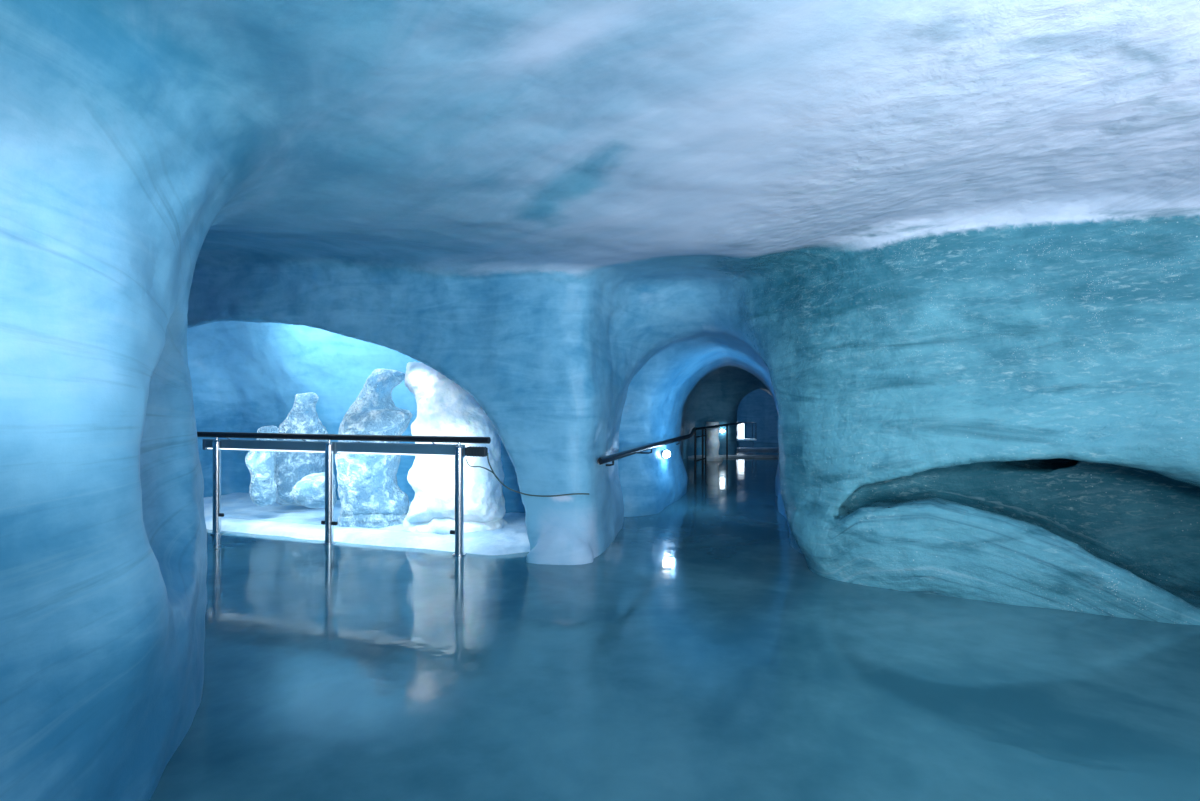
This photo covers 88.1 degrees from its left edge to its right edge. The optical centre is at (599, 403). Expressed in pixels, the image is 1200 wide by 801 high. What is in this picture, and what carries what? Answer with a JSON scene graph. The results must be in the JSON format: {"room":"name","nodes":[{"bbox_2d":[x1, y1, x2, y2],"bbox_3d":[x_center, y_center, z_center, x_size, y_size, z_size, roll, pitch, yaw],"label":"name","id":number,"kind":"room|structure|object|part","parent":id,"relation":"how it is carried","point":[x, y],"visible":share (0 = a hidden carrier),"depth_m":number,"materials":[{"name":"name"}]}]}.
{"room":"cave","nodes":[
{"label":"cave","id":0,"kind":"room"},
{"bbox_2d":[0,0,307,800],"bbox_3d":[-3.342,-0.086,3.380,2.929,3.322,9.242,0,0,-21],"label":"wall","id":1,"kind":"structure","parent":0,"point":[121,152],"depth_m":1.98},
{"bbox_2d":[187,321,524,512],"bbox_3d":[-3.119,-0.034,7.880,6.128,3.235,1.620,0,0,19],"label":"wall","id":2,"kind":"structure","parent":0,"point":[246,376],"depth_m":8.72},
{"bbox_2d":[187,248,639,564],"bbox_3d":[-2.856,-0.082,6.782,6.604,3.330,2.022,0,0,5],"label":"wall","id":3,"kind":"structure","parent":0,"point":[546,356],"depth_m":5.99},
{"bbox_2d":[89,0,1199,275],"bbox_3d":[-0.573,-1.317,2.416,10.527,0.725,7.623,0,0,0],"label":"ceiling","id":4,"kind":"structure","parent":0,"point":[464,137],"depth_m":2.70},
{"bbox_2d":[149,442,1199,800],"bbox_3d":[0.700,1.440,11.200,14.200,0.001,25.200,0,0,0],"label":"floor","id":5,"kind":"structure","parent":0,"point":[700,656],"depth_m":3.21,"materials":[{"name":"blue ice"}]},
{"bbox_2d":[197,432,490,556],"bbox_3d":[-2.799,0.894,6.386,3.725,1.171,0.124,0,0,18],"label":"railing","id":6,"kind":"object","parent":5,"relation":"on","point":[329,522],"visible":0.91,"depth_m":6.35,"materials":[{"name":"silver metal"}]},
{"bbox_3d":[-4.243,0.950,6.867,0.082,1.060,0.082,0,0,0],"label":"post","id":7,"kind":"part","parent":6,"relation":"part of","materials":[{"name":"silver metal"}]},
{"bbox_2d":[203,438,331,451],"bbox_3d":[-3.623,0.432,6.719,1.794,0.169,0.119,0,0,18],"label":"strip light","id":8,"kind":"object","parent":6,"relation":"attached to","point":[229,444],"visible":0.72,"depth_m":6.68,"materials":[{"name":"silver metal"}]},
{"bbox_2d":[207,448,324,451],"bbox_3d":[-3.614,0.499,6.747,1.710,0.016,0.044,0,0,18],"label":"diffuser","id":9,"kind":"object","parent":8,"relation":"attached to","point":[261,449],"depth_m":6.63,"materials":[{"name":"white plastic"}]},
{"bbox_3d":[-2.787,0.950,6.382,0.082,1.060,0.082,0,0,0],"label":"post","id":10,"kind":"part","parent":6,"relation":"part of","materials":[{"name":"silver metal"}]},
{"bbox_3d":[-2.799,0.340,6.386,3.725,0.062,0.062,0,0,18],"label":"handrail","id":11,"kind":"part","parent":6,"relation":"part of","materials":[{"name":"metal"}]},
{"bbox_3d":[-2.063,0.885,6.141,1.405,0.730,0.008,0,0,18],"label":"glass panel","id":12,"kind":"part","parent":6,"relation":"part of","materials":[{"name":"clear glass"}]},
{"bbox_2d":[332,441,487,456],"bbox_3d":[-1.926,0.432,6.154,1.772,0.169,0.119,0,0,18],"label":"strip light","id":13,"kind":"object","parent":6,"relation":"attached to","point":[358,447],"visible":0.9,"depth_m":6.14,"materials":[{"name":"silver metal"}]},
{"bbox_2d":[337,452,454,455],"bbox_3d":[-2.034,0.499,6.221,1.440,0.016,0.044,0,0,18],"label":"diffuser","id":14,"kind":"object","parent":13,"relation":"attached to","point":[392,453],"depth_m":6.12,"materials":[{"name":"white plastic"}]},
{"bbox_2d":[466,453,588,496],"bbox_3d":[-0.705,0.661,5.776,1.204,0.397,0.169,0,0,9],"label":"power cable","id":15,"kind":"object","parent":13,"relation":"attached to","point":[492,471],"visible":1,"depth_m":5.76,"materials":[{"name":"black rubber"}]},
{"bbox_3d":[-1.340,0.950,5.900,0.082,1.060,0.082,0,0,0],"label":"post","id":16,"kind":"part","parent":6,"relation":"part of","materials":[{"name":"silver metal"}]},
{"bbox_2d":[204,492,529,554],"bbox_3d":[-3.034,1.389,7.679,5.898,0.141,2.359,0,0,19],"label":"platform","id":17,"kind":"object","parent":5,"relation":"on","point":[512,538],"visible":0.3,"depth_m":6.85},
{"bbox_2d":[245,426,277,506],"bbox_3d":[-4.041,0.742,7.395,0.319,0.969,0.316,0,0,41],"label":"chick","id":18,"kind":"object","parent":17,"relation":"on","point":[249,461],"visible":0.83,"depth_m":7.35},
{"bbox_2d":[270,392,327,505],"bbox_3d":[-3.832,0.582,7.952,0.752,1.464,0.646,0,0,0],"label":"penguin","id":19,"kind":"object","parent":17,"relation":"on","point":[283,427],"visible":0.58,"depth_m":7.82},
{"bbox_2d":[290,472,336,508],"bbox_3d":[-3.287,1.000,7.166,0.418,0.429,0.484,0,0,26],"label":"chick","id":20,"kind":"object","parent":17,"relation":"on","point":[307,498],"visible":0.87,"depth_m":7.07},
{"bbox_2d":[335,369,412,527],"bbox_3d":[-2.607,0.509,7.194,0.901,1.842,0.739,0,0,0],"label":"sculpture","id":21,"kind":"object","parent":17,"relation":"on","point":[373,511],"visible":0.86,"depth_m":7.00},
{"bbox_2d":[403,362,506,534],"bbox_3d":[-1.618,0.494,6.952,1.167,1.937,0.845,0,0,0],"label":"sculpture","id":22,"kind":"object","parent":17,"relation":"on","point":[444,408],"visible":0.82,"depth_m":6.63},
{"bbox_2d":[704,422,722,460],"bbox_3d":[2.885,0.975,15.900,0.533,1.030,0.533,0,0,0],"label":"column","id":23,"kind":"structure","parent":5,"relation":"on","point":[712,439],"depth_m":15.75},
{"bbox_2d":[694,422,741,470],"bbox_3d":[3.008,0.986,15.463,0.072,0.948,4.712,0,0,25],"label":"railing","id":24,"kind":"object","parent":5,"relation":"on","point":[729,424],"visible":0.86,"depth_m":13.94,"materials":[{"name":"metal"}]},
{"bbox_3d":[2.060,1.005,13.400,0.044,0.910,0.044,0,0,0],"label":"post","id":25,"kind":"part","parent":24,"relation":"part of","materials":[{"name":"metal"}]},
{"bbox_3d":[2.310,1.005,13.950,0.044,0.910,0.044,0,0,0],"label":"post","id":26,"kind":"part","parent":24,"relation":"part of","materials":[{"name":"metal"}]},
{"bbox_3d":[2.420,1.005,14.200,0.032,0.910,0.032,0,0,0],"label":"post","id":27,"kind":"part","parent":24,"relation":"part of","materials":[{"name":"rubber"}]},
{"bbox_3d":[3.008,0.540,15.463,0.072,0.056,4.712,0,0,25],"label":"handrail","id":28,"kind":"part","parent":24,"relation":"part of","materials":[{"name":"black metal"}]},
{"bbox_3d":[3.300,1.005,16.100,0.044,0.910,0.044,0,0,0],"label":"post","id":29,"kind":"part","parent":24,"relation":"part of","materials":[{"name":"metal"}]},
{"bbox_2d":[688,455,778,457],"bbox_3d":[3.650,1.435,16.750,2.900,0.090,0.440,0,0,0],"label":"ledge","id":30,"kind":"object","parent":5,"relation":"on","point":[697,456],"visible":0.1,"depth_m":16.54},
{"bbox_2d":[737,448,778,450],"bbox_3d":[4.850,1.425,19.300,2.300,0.110,0.440,0,0,0],"label":"ledge","id":31,"kind":"object","parent":5,"relation":"on","point":[738,449],"visible":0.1,"depth_m":19.08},
{"bbox_2d":[737,422,756,447],"bbox_3d":[4.794,1.024,20.500,0.640,0.832,0.520,0,0,0],"label":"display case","id":32,"kind":"object","parent":31,"relation":"on","point":[742,442],"visible":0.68,"depth_m":20.27,"materials":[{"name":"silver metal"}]},
{"bbox_3d":[4.634,0.890,20.500,0.220,0.520,0.200,0,0,0],"label":"lit panel","id":33,"kind":"part","parent":32,"relation":"part of","materials":[{"name":"white"}]},
{"bbox_3d":[4.794,0.884,20.500,0.624,0.552,0.504,0,0,0],"label":"frame","id":34,"kind":"part","parent":32,"relation":"part of","materials":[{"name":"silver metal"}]},
{"bbox_2d":[737,438,756,440],"bbox_3d":[4.794,1.170,20.500,0.640,0.050,0.520,0,0,0],"label":"shelf","id":35,"kind":"object","parent":32,"relation":"attached to","point":[738,439],"depth_m":20.25,"materials":[{"name":"white"}]},
{"bbox_2d":[618,204,1199,624],"bbox_3d":[4.798,0.113,11.910,14.398,2.937,23.119,0,0,-26],"label":"wall","id":36,"kind":"structure","parent":0,"point":[921,366],"depth_m":4.78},
{"bbox_2d":[597,428,695,465],"bbox_3d":[1.054,0.572,9.582,0.426,0.128,7.684,0,0,17],"label":"handrail","id":37,"kind":"object","parent":36,"relation":"attached to","point":[639,450],"visible":1,"depth_m":7.34,"materials":[{"name":"metal"}]},
{"bbox_2d":[661,450,670,457],"bbox_3d":[0.891,0.694,8.623,0.168,0.120,0.242,0,0,23],"label":"wall lamp","id":38,"kind":"object","parent":36,"relation":"attached to","point":[665,454],"visible":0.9,"depth_m":8.54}
]}

